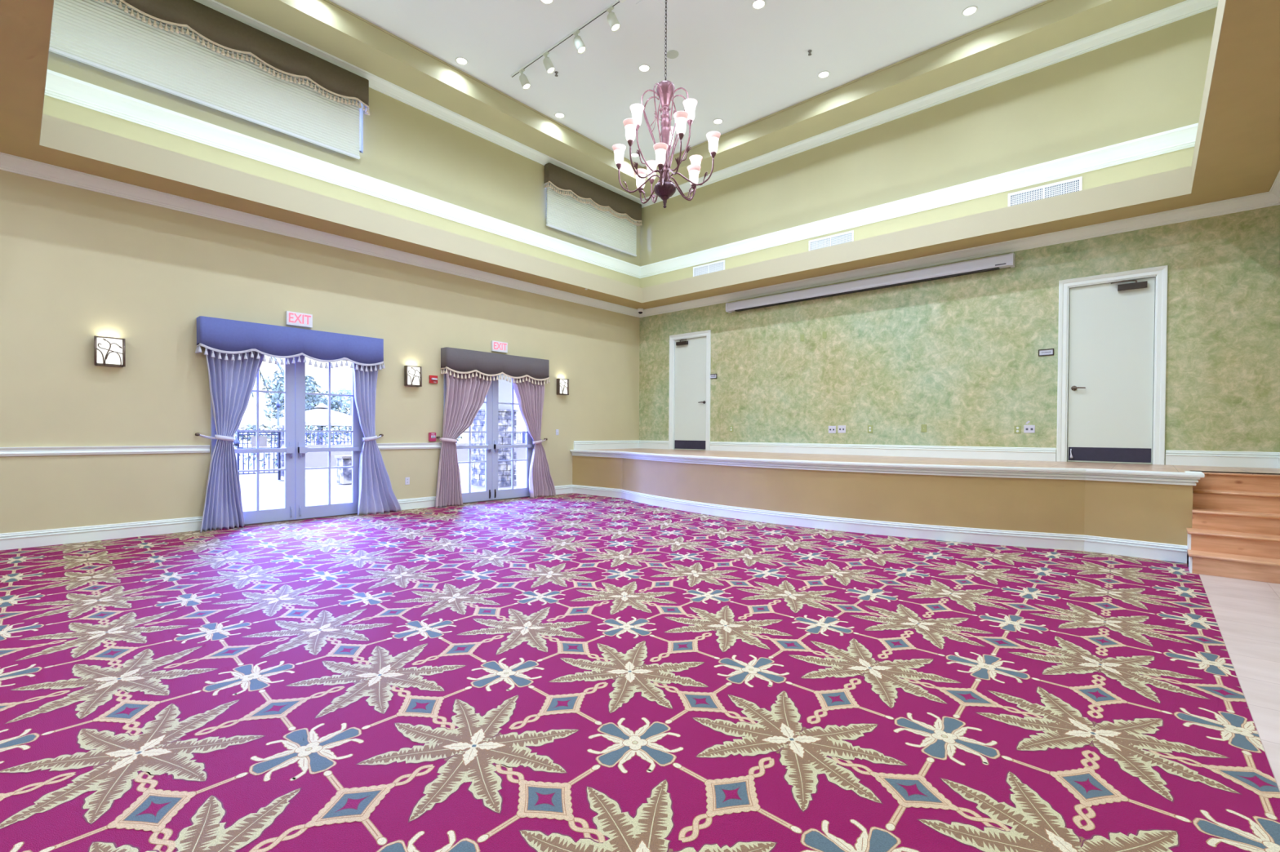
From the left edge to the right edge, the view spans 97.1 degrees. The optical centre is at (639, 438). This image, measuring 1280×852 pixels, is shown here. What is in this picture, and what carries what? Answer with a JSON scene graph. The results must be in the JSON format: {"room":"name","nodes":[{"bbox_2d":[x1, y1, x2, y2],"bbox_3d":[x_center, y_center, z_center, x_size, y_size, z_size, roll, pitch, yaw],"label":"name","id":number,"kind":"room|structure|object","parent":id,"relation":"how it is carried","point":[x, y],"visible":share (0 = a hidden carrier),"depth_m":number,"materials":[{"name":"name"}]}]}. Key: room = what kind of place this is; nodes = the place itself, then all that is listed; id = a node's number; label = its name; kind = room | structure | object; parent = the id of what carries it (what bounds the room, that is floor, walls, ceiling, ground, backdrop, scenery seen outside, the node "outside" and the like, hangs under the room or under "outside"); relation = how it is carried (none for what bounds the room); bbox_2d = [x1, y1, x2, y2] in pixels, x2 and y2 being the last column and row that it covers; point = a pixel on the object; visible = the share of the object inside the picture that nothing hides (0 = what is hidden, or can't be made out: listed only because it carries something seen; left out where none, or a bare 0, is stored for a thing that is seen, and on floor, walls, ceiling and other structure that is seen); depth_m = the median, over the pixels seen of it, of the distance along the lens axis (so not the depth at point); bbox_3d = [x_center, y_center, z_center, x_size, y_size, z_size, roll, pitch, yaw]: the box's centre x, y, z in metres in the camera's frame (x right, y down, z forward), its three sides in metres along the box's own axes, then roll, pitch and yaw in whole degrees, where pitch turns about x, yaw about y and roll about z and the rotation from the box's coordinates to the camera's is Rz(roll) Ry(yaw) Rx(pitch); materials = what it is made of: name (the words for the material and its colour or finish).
{"room":"banquet hall","nodes":[
{"label":"banquet hall","id":0,"kind":"room"},
{"bbox_2d":[0,51,639,533],"bbox_3d":[-4.361,-2.443,8.885,0.220,7.230,13.220,1,1,42],"label":"wall","id":1,"kind":"structure","parent":0,"point":[77,265],"depth_m":7.35,"materials":[{"name":"beige paint"}]},
{"bbox_2d":[93,336,125,367],"bbox_3d":[-6.199,-1.018,6.604,0.126,0.330,0.266,1,1,42],"label":"wall sconce","id":2,"kind":"object","parent":1,"relation":"attached to","point":[108,351],"visible":1,"depth_m":6.57,"materials":[{"name":"white glass"}]},
{"bbox_2d":[48,0,359,159],"bbox_3d":[-5.576,-4.862,7.249,0.091,1.170,3.791,1,1,42],"label":"pleated shade","id":3,"kind":"object","parent":1,"relation":"attached to","point":[99,34],"visible":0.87,"depth_m":7.16,"materials":[{"name":"white fabric"}]},
{"bbox_2d":[0,442,441,457],"bbox_3d":[-6.056,0.136,6.854,0.034,0.100,7.910,1,1,42],"label":"trim","id":4,"kind":"structure","parent":1,"relation":"attached to","point":[124,450],"depth_m":6.73,"materials":[{"name":"white paint"}]},
{"bbox_2d":[195,347,264,533],"bbox_3d":[-5.364,-0.149,7.499,0.257,2.657,0.832,1,1,37],"label":"curtain","id":5,"kind":"object","parent":1,"relation":"hanging from","point":[231,383],"visible":0.93,"depth_m":7.41,"materials":[{"name":"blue fabric"}]},
{"bbox_2d":[94,0,369,115],"bbox_3d":[-5.553,-5.225,7.203,0.184,0.526,4.092,1,1,42],"label":"window valance","id":6,"kind":"object","parent":1,"relation":"attached to","point":[224,31],"visible":1,"depth_m":7.53,"materials":[{"name":"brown fabric"}]},
{"bbox_2d":[0,484,572,551],"bbox_3d":[-5.072,1.089,7.973,0.027,0.178,10.880,1,1,42],"label":"baseboard","id":7,"kind":"structure","parent":1,"relation":"attached to","point":[15,540],"depth_m":6.68,"materials":[{"name":"white paint"}]},
{"bbox_2d":[210,355,364,525],"bbox_3d":[-5.011,-0.111,8.179,0.252,2.575,1.990,1,1,42],"label":"door","id":8,"kind":"structure","parent":1,"relation":"in","point":[295,449],"depth_m":8.15,"materials":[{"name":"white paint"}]},
{"bbox_2d":[195,315,385,371],"bbox_3d":[-4.839,-1.291,8.038,0.226,0.530,2.355,1,1,42],"label":"window valance","id":9,"kind":"object","parent":1,"relation":"attached to","point":[226,336],"visible":1,"depth_m":7.83,"materials":[{"name":"blue fabric"}]},
{"bbox_2d":[285,311,312,328],"bbox_3d":[-4.890,-1.712,8.108,0.046,0.190,0.330,1,1,42],"label":"exit sign","id":10,"kind":"object","parent":1,"relation":"attached to","point":[292,318],"visible":1,"depth_m":8.09,"materials":[{"name":"white plastic"}]},
{"bbox_2d":[359,102,361,152],"bbox_3d":[-5.633,-4.919,7.424,0.100,1.000,3.770,1,1,42],"label":"window","id":11,"kind":"structure","parent":1,"relation":"in","point":[360,109],"depth_m":8.79,"materials":[{"name":"white glass"}]},
{"bbox_2d":[352,363,401,515],"bbox_3d":[-4.119,-0.158,8.843,0.234,2.656,0.754,1,1,38],"label":"curtain","id":12,"kind":"object","parent":1,"relation":"hanging from","point":[376,495],"visible":0.91,"depth_m":8.77,"materials":[{"name":"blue fabric"}]},
{"bbox_2d":[404,477,409,484],"bbox_3d":[-3.845,0.698,9.342,0.010,0.120,0.075,1,1,42],"label":"wall outlet","id":13,"kind":"object","parent":1,"relation":"attached to","point":[406,479],"visible":1,"depth_m":9.34,"materials":[{"name":"white plastic"}]},
{"bbox_2d":[404,365,422,386],"bbox_3d":[-3.747,-1.034,9.334,0.126,0.330,0.266,1,1,42],"label":"wall sconce","id":14,"kind":"object","parent":1,"relation":"attached to","point":[412,374],"visible":1,"depth_m":9.29,"materials":[{"name":"white glass"}]},
{"bbox_2d":[428,432,435,441],"bbox_3d":[-3.539,-0.032,9.633,0.059,0.148,0.116,1,1,42],"label":"alarm pull station","id":15,"kind":"object","parent":1,"relation":"attached to","point":[432,436],"visible":1,"depth_m":9.61,"materials":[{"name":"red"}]},
{"bbox_2d":[429,375,437,383],"bbox_3d":[-3.517,-1.015,9.639,0.061,0.128,0.140,1,1,42],"label":"fire alarm strobe","id":16,"kind":"object","parent":1,"relation":"attached to","point":[433,379],"visible":1,"depth_m":9.63,"materials":[{"name":"red plastic"}]},
{"bbox_2d":[435,368,493,507],"bbox_3d":[-3.067,-0.165,10.024,0.237,2.657,1.209,1,1,42],"label":"curtain","id":17,"kind":"object","parent":1,"relation":"hanging from","point":[464,397],"visible":0.93,"depth_m":9.82,"materials":[{"name":"fabric"}]},
{"bbox_2d":[443,368,534,503],"bbox_3d":[-2.812,-0.126,10.627,0.252,2.575,2.010,1,1,42],"label":"door","id":18,"kind":"structure","parent":1,"relation":"in","point":[491,493],"depth_m":10.60,"materials":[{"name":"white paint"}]},
{"bbox_2d":[440,346,550,385],"bbox_3d":[-2.614,-1.311,10.515,0.226,0.516,2.275,1,1,42],"label":"window valance","id":19,"kind":"object","parent":1,"relation":"attached to","point":[460,361],"visible":1,"depth_m":10.31,"materials":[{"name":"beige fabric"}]},
{"bbox_2d":[491,340,507,352],"bbox_3d":[-2.639,-1.728,10.614,0.046,0.190,0.330,1,1,42],"label":"exit sign","id":20,"kind":"object","parent":1,"relation":"attached to","point":[496,346],"visible":1,"depth_m":10.58,"materials":[{"name":"white plastic"}]},
{"bbox_2d":[511,376,555,497],"bbox_3d":[-2.090,-0.172,11.080,0.259,2.657,1.147,1,1,40],"label":"curtain","id":21,"kind":"object","parent":1,"relation":"hanging from","point":[530,397],"visible":0.93,"depth_m":11.12,"materials":[{"name":"fabric"}]},
{"bbox_2d":[556,378,568,395],"bbox_3d":[-1.599,-1.079,11.725,0.126,0.330,0.266,1,1,42],"label":"wall sconce","id":22,"kind":"object","parent":1,"relation":"attached to","point":[562,384],"visible":1,"depth_m":11.67,"materials":[{"name":"white glass"}]},
{"bbox_2d":[546,182,636,257],"bbox_3d":[-0.997,-4.887,12.347,0.091,1.183,2.666,1,1,42],"label":"pleated shade","id":23,"kind":"object","parent":1,"relation":"attached to","point":[566,214],"visible":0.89,"depth_m":12.19,"materials":[{"name":"white fabric"}]},
{"bbox_2d":[544,162,642,226],"bbox_3d":[-0.931,-5.253,12.350,0.184,0.534,2.827,1,1,42],"label":"window valance","id":24,"kind":"object","parent":1,"relation":"attached to","point":[562,180],"visible":1,"depth_m":12.12,"materials":[{"name":"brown fabric"}]},
{"bbox_2d":[44,69,1198,278],"bbox_3d":[0.294,-3.880,6.180,10.285,0.250,10.570,1,1,42],"label":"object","id":25,"kind":"structure","parent":1,"relation":"attached to","point":[60,86],"depth_m":8.45,"materials":[{"name":"white paint"}]},
{"bbox_2d":[0,151,1279,317],"bbox_3d":[-0.524,-2.884,5.288,10.285,0.140,13.000,1,1,42],"label":"trim","id":26,"kind":"structure","parent":1,"relation":"attached to","point":[8,162],"depth_m":8.06,"materials":[{"name":"white paint"}]},
{"bbox_2d":[194,0,1218,208],"bbox_3d":[0.303,-5.499,6.162,10.285,0.140,10.570,1,1,42],"label":"trim","id":27,"kind":"structure","parent":1,"relation":"attached to","point":[1187,8],"depth_m":8.98,"materials":[{"name":"white paint"}]},
{"bbox_2d":[0,493,1279,851],"bbox_3d":[-1.351,1.233,5.048,9.475,0.002,11.500,1,1,42],"label":"floor","id":28,"kind":"structure","parent":0,"point":[571,672],"depth_m":2.82,"materials":[{"name":"carpet"}]},
{"bbox_2d":[572,455,1192,546],"bbox_3d":[2.276,0.763,8.768,9.678,0.900,2.031,1,1,29],"label":"stage","id":29,"kind":"object","parent":28,"relation":"on","point":[1133,511],"visible":0.74,"depth_m":6.98,"materials":[{"name":"paint"}]},
{"bbox_2d":[572,484,1186,563],"bbox_3d":[1.904,1.123,8.656,9.479,0.178,0.809,1,1,41],"label":"baseboard","id":30,"kind":"structure","parent":29,"relation":"attached to","point":[1129,548],"depth_m":6.98,"materials":[{"name":"white paint"}]},
{"bbox_2d":[569,449,1204,485],"bbox_3d":[1.948,0.354,8.640,9.536,0.126,0.964,1,1,40],"label":"trim","id":31,"kind":"structure","parent":29,"relation":"attached to","point":[1188,477],"depth_m":6.92,"materials":[{"name":"white paint"}]},
{"bbox_2d":[1186,471,1279,583],"bbox_3d":[5.923,0.814,5.494,0.880,0.915,1.252,1,1,42],"label":"staircase","id":32,"kind":"structure","parent":28,"relation":"on","point":[1234,533],"depth_m":5.46,"materials":[{"name":"orange wood"}]},
{"bbox_2d":[0,0,1279,309],"bbox_3d":[-0.522,-3.118,5.285,10.285,0.329,13.000,1,1,42],"label":"soffit","id":33,"kind":"structure","parent":0,"point":[1237,151],"depth_m":6.84,"materials":[{"name":"beige paint"}]},
{"bbox_2d":[637,308,644,314],"bbox_3d":[0.012,-2.983,13.227,0.150,0.118,0.150,1,1,42],"label":"dome camera","id":34,"kind":"object","parent":33,"relation":"attached to","point":[640,311],"visible":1,"depth_m":13.18,"materials":[{"name":"white paint"}]},
{"bbox_2d":[328,0,1047,167],"bbox_3d":[0.302,-5.950,6.167,10.705,0.100,11.000,1,1,42],"label":"ceiling","id":35,"kind":"structure","parent":0,"point":[742,64],"depth_m":8.50,"materials":[{"name":"white paint"}]},
{"bbox_2d":[455,57,468,65],"bbox_3d":[-2.806,-5.945,8.892,0.196,0.008,0.196,1,1,42],"label":"recessed light","id":36,"kind":"object","parent":35,"relation":"in","point":[460,60],"visible":1,"depth_m":8.89,"materials":[{"name":"white paint"}]},
{"bbox_2d":[539,0,554,4],"bbox_3d":[-1.257,-5.921,7.608,0.196,0.008,0.196,1,1,42],"label":"recessed light","id":37,"kind":"object","parent":35,"relation":"in","point":[544,2],"visible":1,"depth_m":7.66,"materials":[{"name":"white paint"}]},
{"bbox_2d":[554,112,564,118],"bbox_3d":[-1.478,-5.954,10.400,0.196,0.008,0.196,1,1,42],"label":"recessed light","id":38,"kind":"object","parent":35,"relation":"in","point":[559,115],"visible":1,"depth_m":10.40,"materials":[{"name":"white paint"}]},
{"bbox_2d":[511,0,626,77],"bbox_3d":[-1.109,-5.918,8.365,2.670,0.030,0.075,1,1,42],"label":"track rail","id":39,"kind":"object","parent":35,"relation":"attached to","point":[617,2],"visible":1,"depth_m":8.30,"materials":[{"name":"grey metal"}]},
{"bbox_2d":[519,68,530,89],"bbox_3d":[-1.851,-5.772,9.068,0.189,0.292,0.132,0,1,-3],"label":"track spotlight","id":40,"kind":"object","parent":39,"relation":"attached to","point":[526,85],"visible":1,"depth_m":9.03,"materials":[{"name":"white metal"}]},
{"bbox_2d":[542,51,555,74],"bbox_3d":[-1.397,-5.764,8.660,0.189,0.292,0.132,0,1,-3],"label":"track spotlight","id":41,"kind":"object","parent":39,"relation":"attached to","point":[548,64],"visible":1,"depth_m":8.62,"materials":[{"name":"white metal"}]},
{"bbox_2d":[573,29,586,53],"bbox_3d":[-0.876,-5.756,8.193,0.189,0.292,0.132,0,1,-3],"label":"track spotlight","id":42,"kind":"object","parent":39,"relation":"attached to","point":[580,47],"visible":1,"depth_m":8.15,"materials":[{"name":"white metal"}]},
{"bbox_2d":[606,5,620,31],"bbox_3d":[-0.363,-5.748,7.732,0.189,0.292,0.132,0,1,-3],"label":"track spotlight","id":43,"kind":"object","parent":39,"relation":"attached to","point":[614,24],"visible":1,"depth_m":7.70,"materials":[{"name":"white metal"}]},
{"bbox_2d":[631,152,639,157],"bbox_3d":[-0.105,-5.963,11.869,0.196,0.008,0.196,1,1,42],"label":"recessed light","id":44,"kind":"object","parent":35,"relation":"in","point":[633,154],"visible":0.77,"depth_m":11.88,"materials":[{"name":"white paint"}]},
{"bbox_2d":[638,64,650,72],"bbox_3d":[0.068,-5.929,9.039,0.196,0.008,0.196,1,1,42],"label":"recessed light","id":45,"kind":"object","parent":35,"relation":"in","point":[642,68],"visible":1,"depth_m":9.04,"materials":[{"name":"white glass"}]},
{"bbox_2d":[612,0,720,208],"bbox_3d":[0.282,-4.217,6.195,1.215,3.364,1.073,1,1,15],"label":"chandelier","id":46,"kind":"object","parent":35,"relation":"hanging from","point":[664,188],"visible":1,"depth_m":6.13,"materials":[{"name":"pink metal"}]},
{"bbox_2d":[666,49,678,58],"bbox_3d":[0.496,-5.924,8.708,0.200,0.006,0.200,1,1,42],"label":"ceiling speaker","id":47,"kind":"object","parent":35,"relation":"attached to","point":[672,54],"visible":0.9,"depth_m":8.70,"materials":[{"name":"white"}]},
{"bbox_2d":[324,0,1053,168],"bbox_3d":[0.306,-5.883,6.157,8.745,0.028,9.030,1,1,42],"label":"trim","id":48,"kind":"structure","parent":35,"relation":"attached to","point":[327,1],"depth_m":9.02,"materials":[{"name":"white paint"}]},
{"bbox_2d":[712,118,723,124],"bbox_3d":[1.459,-5.939,10.572,0.196,0.008,0.196,1,1,42],"label":"recessed light","id":49,"kind":"object","parent":35,"relation":"in","point":[717,121],"visible":1,"depth_m":10.56,"materials":[{"name":"white glass"}]},
{"bbox_2d":[751,0,765,9],"bbox_3d":[1.614,-5.904,7.677,0.196,0.008,0.196,1,1,42],"label":"recessed light","id":50,"kind":"object","parent":35,"relation":"in","point":[757,4],"visible":1,"depth_m":7.68,"materials":[{"name":"white paint"}]},
{"bbox_2d":[817,71,830,78],"bbox_3d":[2.985,-5.914,9.174,0.196,0.008,0.196,1,1,42],"label":"recessed light","id":51,"kind":"object","parent":35,"relation":"in","point":[823,74],"visible":1,"depth_m":9.17,"materials":[{"name":"white glass"}]},
{"bbox_2d":[961,5,977,16],"bbox_3d":[4.540,-5.888,7.778,0.196,0.008,0.196,1,1,42],"label":"recessed light","id":52,"kind":"object","parent":35,"relation":"in","point":[970,11],"visible":1,"depth_m":7.78,"materials":[{"name":"white glass"}]},
{"bbox_2d":[214,0,1186,198],"bbox_3d":[0.305,-5.734,6.159,10.285,0.330,10.570,1,1,42],"label":"soffit","id":53,"kind":"structure","parent":0,"point":[321,24],"depth_m":8.80,"materials":[{"name":"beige paint"}]},
{"bbox_2d":[586,448,1279,475],"bbox_3d":[2.878,0.307,9.134,10.285,0.020,2.760,1,1,42],"label":"floor","id":54,"kind":"structure","parent":0,"point":[792,456],"depth_m":7.90,"materials":[{"name":"brown wood"}]},
{"bbox_2d":[639,7,1279,465],"bbox_3d":[3.884,-2.410,10.204,10.725,7.230,0.200,1,1,42],"label":"wall","id":55,"kind":"structure","parent":0,"point":[957,357],"depth_m":8.84,"materials":[{"name":"green paint"}]},
{"bbox_2d":[668,329,711,450],"bbox_3d":[1.106,-1.054,12.580,1.134,2.602,0.228,1,1,42],"label":"door","id":56,"kind":"structure","parent":55,"relation":"in","point":[690,353],"depth_m":12.61,"materials":[{"name":"white paint"}]},
{"bbox_2d":[693,259,724,276],"bbox_3d":[1.483,-3.618,12.204,0.828,0.332,0.019,1,1,42],"label":"air vent","id":57,"kind":"object","parent":55,"relation":"in","point":[717,266],"visible":0.71,"depth_m":12.19,"materials":[{"name":"white metal"}]},
{"bbox_2d":[710,373,716,378],"bbox_3d":[1.575,-1.343,12.140,0.185,0.100,0.013,1,1,42],"label":"door sign","id":58,"kind":"object","parent":55,"relation":"attached to","point":[712,375],"visible":1,"depth_m":12.13,"materials":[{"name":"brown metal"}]},
{"bbox_2d":[800,334,804,341],"bbox_3d":[3.094,-1.926,10.777,0.080,0.125,0.006,1,1,42],"label":"blank plate","id":59,"kind":"object","parent":55,"relation":"attached to","point":[802,336],"visible":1,"depth_m":10.77,"materials":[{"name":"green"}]},
{"bbox_2d":[822,331,826,338],"bbox_3d":[3.422,-1.923,10.481,0.080,0.125,0.006,1,1,42],"label":"blank plate","id":60,"kind":"object","parent":55,"relation":"attached to","point":[824,334],"visible":1,"depth_m":10.47,"materials":[{"name":"green"}]},
{"bbox_2d":[808,230,853,250],"bbox_3d":[3.505,-3.577,10.388,0.848,0.315,0.019,1,1,42],"label":"air vent","id":61,"kind":"object","parent":55,"relation":"in","point":[846,237],"visible":0.62,"depth_m":10.37,"materials":[{"name":"white metal"}]},
{"bbox_2d":[828,426,835,433],"bbox_3d":[3.533,-0.171,10.392,0.140,0.135,0.008,1,1,42],"label":"jack plate","id":62,"kind":"object","parent":55,"relation":"attached to","point":[832,429],"visible":1,"depth_m":10.39,"materials":[{"name":"white plastic"}]},
{"bbox_2d":[838,425,845,432],"bbox_3d":[3.669,-0.174,10.269,0.140,0.135,0.008,1,1,42],"label":"jack plate","id":63,"kind":"object","parent":55,"relation":"attached to","point":[842,428],"visible":1,"depth_m":10.26,"materials":[{"name":"white plastic"}]},
{"bbox_2d":[867,425,872,433],"bbox_3d":[4.045,-0.170,9.931,0.090,0.135,0.010,1,1,42],"label":"wall outlet","id":64,"kind":"object","parent":55,"relation":"attached to","point":[869,427],"visible":1,"depth_m":9.92,"materials":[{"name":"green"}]},
{"bbox_2d":[725,252,1015,312],"bbox_3d":[3.706,-2.704,10.109,5.040,0.206,0.168,1,1,42],"label":"projection screen","id":65,"kind":"object","parent":55,"relation":"attached to","point":[1006,260],"visible":1,"depth_m":9.64,"materials":[{"name":"white metal"}]},
{"bbox_2d":[920,424,926,431],"bbox_3d":[4.696,-0.175,9.345,0.085,0.125,0.010,1,1,42],"label":"wall outlet","id":66,"kind":"object","parent":55,"relation":"attached to","point":[923,427],"visible":1,"depth_m":9.35,"materials":[{"name":"green"}]},
{"bbox_2d":[573,440,1279,468],"bbox_3d":[3.106,0.198,9.386,10.285,0.194,2.080,1,1,42],"label":"baseboard","id":67,"kind":"structure","parent":55,"relation":"attached to","point":[1190,458],"depth_m":9.14,"materials":[{"name":"white paint"}]},
{"bbox_2d":[1013,426,1021,433],"bbox_3d":[5.665,-0.139,8.475,0.085,0.115,0.010,1,1,42],"label":"wall outlet","id":68,"kind":"object","parent":55,"relation":"attached to","point":[1017,429],"visible":1,"depth_m":8.47,"materials":[{"name":"green"}]},
{"bbox_2d":[1023,425,1035,433],"bbox_3d":[5.775,-0.144,8.378,0.135,0.115,0.008,1,1,42],"label":"jack plate","id":69,"kind":"object","parent":55,"relation":"attached to","point":[1027,428],"visible":1,"depth_m":8.37,"materials":[{"name":"white plastic"}]},
{"bbox_2d":[1008,176,1082,206],"bbox_3d":[5.892,-3.538,8.244,0.884,0.315,0.019,1,1,42],"label":"air vent","id":70,"kind":"object","parent":55,"relation":"in","point":[1074,184],"visible":0.59,"depth_m":8.22,"materials":[{"name":"white metal"}]},
{"bbox_2d":[1038,348,1053,356],"bbox_3d":[5.921,-1.260,8.236,0.185,0.095,0.013,1,1,42],"label":"door sign","id":71,"kind":"object","parent":55,"relation":"attached to","point":[1049,352],"visible":1,"depth_m":8.23,"materials":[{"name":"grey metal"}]},
{"bbox_2d":[1056,265,1168,465],"bbox_3d":[6.459,-0.967,7.773,1.144,2.602,0.228,1,1,42],"label":"door","id":72,"kind":"structure","parent":55,"relation":"in","point":[1112,327],"depth_m":7.77,"materials":[{"name":"white paint"}]},
{"bbox_2d":[1199,573,1279,791],"bbox_3d":[2.475,1.321,1.612,0.810,0.051,11.500,1,1,42],"label":"floor","id":73,"kind":"structure","parent":0,"point":[1246,613],"depth_m":3.55,"materials":[{"name":"beige wood"}]},
{"label":"outside","id":74,"kind":"structure","parent":0,"visible":0},
{"bbox_2d":[233,440,525,511],"bbox_3d":[-25.772,0.863,30.005,59.780,0.080,90.000,1,1,42],"label":"terrace","id":75,"kind":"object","parent":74,"point":[271,490],"visible":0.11,"depth_m":13.55,"materials":[{"name":"white concrete"}]},
{"bbox_2d":[238,417,256,428],"bbox_3d":[-15.707,-0.182,20.824,2.587,2.300,2.587,0,1,-26],"label":"patio umbrella","id":76,"kind":"object","parent":75,"relation":"on","point":[244,423],"visible":0.02,"depth_m":20.75,"materials":[{"name":"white fabric"}]},
{"bbox_2d":[251,355,284,399],"bbox_3d":[-8.339,-0.654,11.091,2.644,3.592,2.761,1,1,42],"label":"palm tree","id":77,"kind":"object","parent":75,"relation":"on","point":[278,365],"visible":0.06,"depth_m":12.13,"materials":[{"name":"green plant"}]},
{"bbox_2d":[275,400,279,466],"bbox_3d":[-12.924,-0.208,20.179,0.180,2.400,0.171,1,1,42],"label":"lamp post","id":78,"kind":"object","parent":75,"relation":"on","point":[277,403],"visible":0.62,"depth_m":20.14,"materials":[{"name":"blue metal"}]},
{"bbox_2d":[276,425,284,480],"bbox_3d":[-9.307,0.364,14.864,0.380,1.420,0.340,1,1,42],"label":"gate post","id":79,"kind":"object","parent":75,"relation":"on","point":[280,427],"visible":0.27,"depth_m":14.67,"materials":[{"name":"metal"}]},
{"bbox_2d":[233,428,279,479],"bbox_3d":[-9.714,0.408,14.351,0.140,1.340,1.007,1,1,42],"label":"iron gate","id":80,"kind":"object","parent":79,"relation":"attached to","point":[262,439],"visible":0.73,"depth_m":14.40,"materials":[{"name":"black"}]},
{"bbox_2d":[261,368,322,426],"bbox_3d":[-16.939,-1.273,27.534,2.498,4.330,2.628,1,1,42],"label":"tree","id":81,"kind":"object","parent":75,"relation":"on","point":[280,397],"visible":0.34,"depth_m":27.17,"materials":[{"name":"green plant"}]},
{"bbox_2d":[268,403,351,444],"bbox_3d":[-12.995,-0.252,23.093,3.511,2.420,3.511,0,1,-26],"label":"patio umbrella","id":82,"kind":"object","parent":75,"relation":"on","point":[319,416],"visible":0.46,"depth_m":22.05,"materials":[{"name":"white fabric"}]},
{"bbox_2d":[305,388,350,444],"bbox_3d":[-18.198,-1.069,32.224,3.256,3.802,2.183,0,1,-22],"label":"tree","id":83,"kind":"object","parent":75,"relation":"on","point":[335,405],"visible":0.26,"depth_m":32.06,"materials":[{"name":"green plant"}]},
{"bbox_2d":[324,388,351,439],"bbox_3d":[-13.346,-0.709,26.421,2.540,3.296,2.507,1,1,42],"label":"palm tree","id":84,"kind":"object","parent":75,"relation":"on","point":[347,391],"visible":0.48,"depth_m":26.16,"materials":[{"name":"green plant"}]},
{"bbox_2d":[334,455,351,484],"bbox_3d":[-7.225,0.757,13.971,0.480,0.680,0.450,1,1,42],"label":"planter","id":85,"kind":"object","parent":75,"relation":"on","point":[344,474],"visible":0.64,"depth_m":13.79,"materials":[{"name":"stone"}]},
{"bbox_2d":[233,423,462,467],"bbox_3d":[-11.008,0.231,21.132,0.746,1.531,9.604,1,1,42],"label":"hedge","id":86,"kind":"object","parent":75,"relation":"on","point":[252,428],"visible":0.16,"depth_m":19.46,"materials":[{"name":"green plant"}]},
{"bbox_2d":[346,392,351,415],"bbox_3d":[-14.646,-1.223,30.560,2.151,4.188,2.470,1,1,42],"label":"tree","id":87,"kind":"object","parent":75,"relation":"on","point":[348,404],"visible":0.02,"depth_m":29.77,"materials":[{"name":"green plant"}]},
{"bbox_2d":[305,442,525,467],"bbox_3d":[-6.454,0.587,24.817,0.250,0.820,15.900,1,1,42],"label":"wall","id":88,"kind":"structure","parent":75,"relation":"on","point":[313,460],"depth_m":19.84,"materials":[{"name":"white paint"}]},
{"bbox_2d":[305,431,351,444],"bbox_3d":[-9.956,-0.039,20.868,0.080,0.480,5.330,1,1,42],"label":"iron fence","id":89,"kind":"object","parent":88,"relation":"on","point":[306,433],"visible":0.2,"depth_m":19.73,"materials":[{"name":"black"}]},
{"bbox_2d":[471,374,518,487],"bbox_3d":[-3.583,-0.521,13.857,1.120,3.320,0.620,1,1,42],"label":"stone pillar","id":90,"kind":"structure","parent":75,"relation":"on","point":[504,411],"depth_m":13.60,"materials":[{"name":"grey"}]},
{"bbox_2d":[515,431,525,443],"bbox_3d":[-5.082,-0.074,24.723,0.080,0.520,4.680,1,1,42],"label":"iron fence","id":91,"kind":"object","parent":75,"relation":"on","point":[523,441],"visible":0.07,"depth_m":24.67,"materials":[{"name":"black"}]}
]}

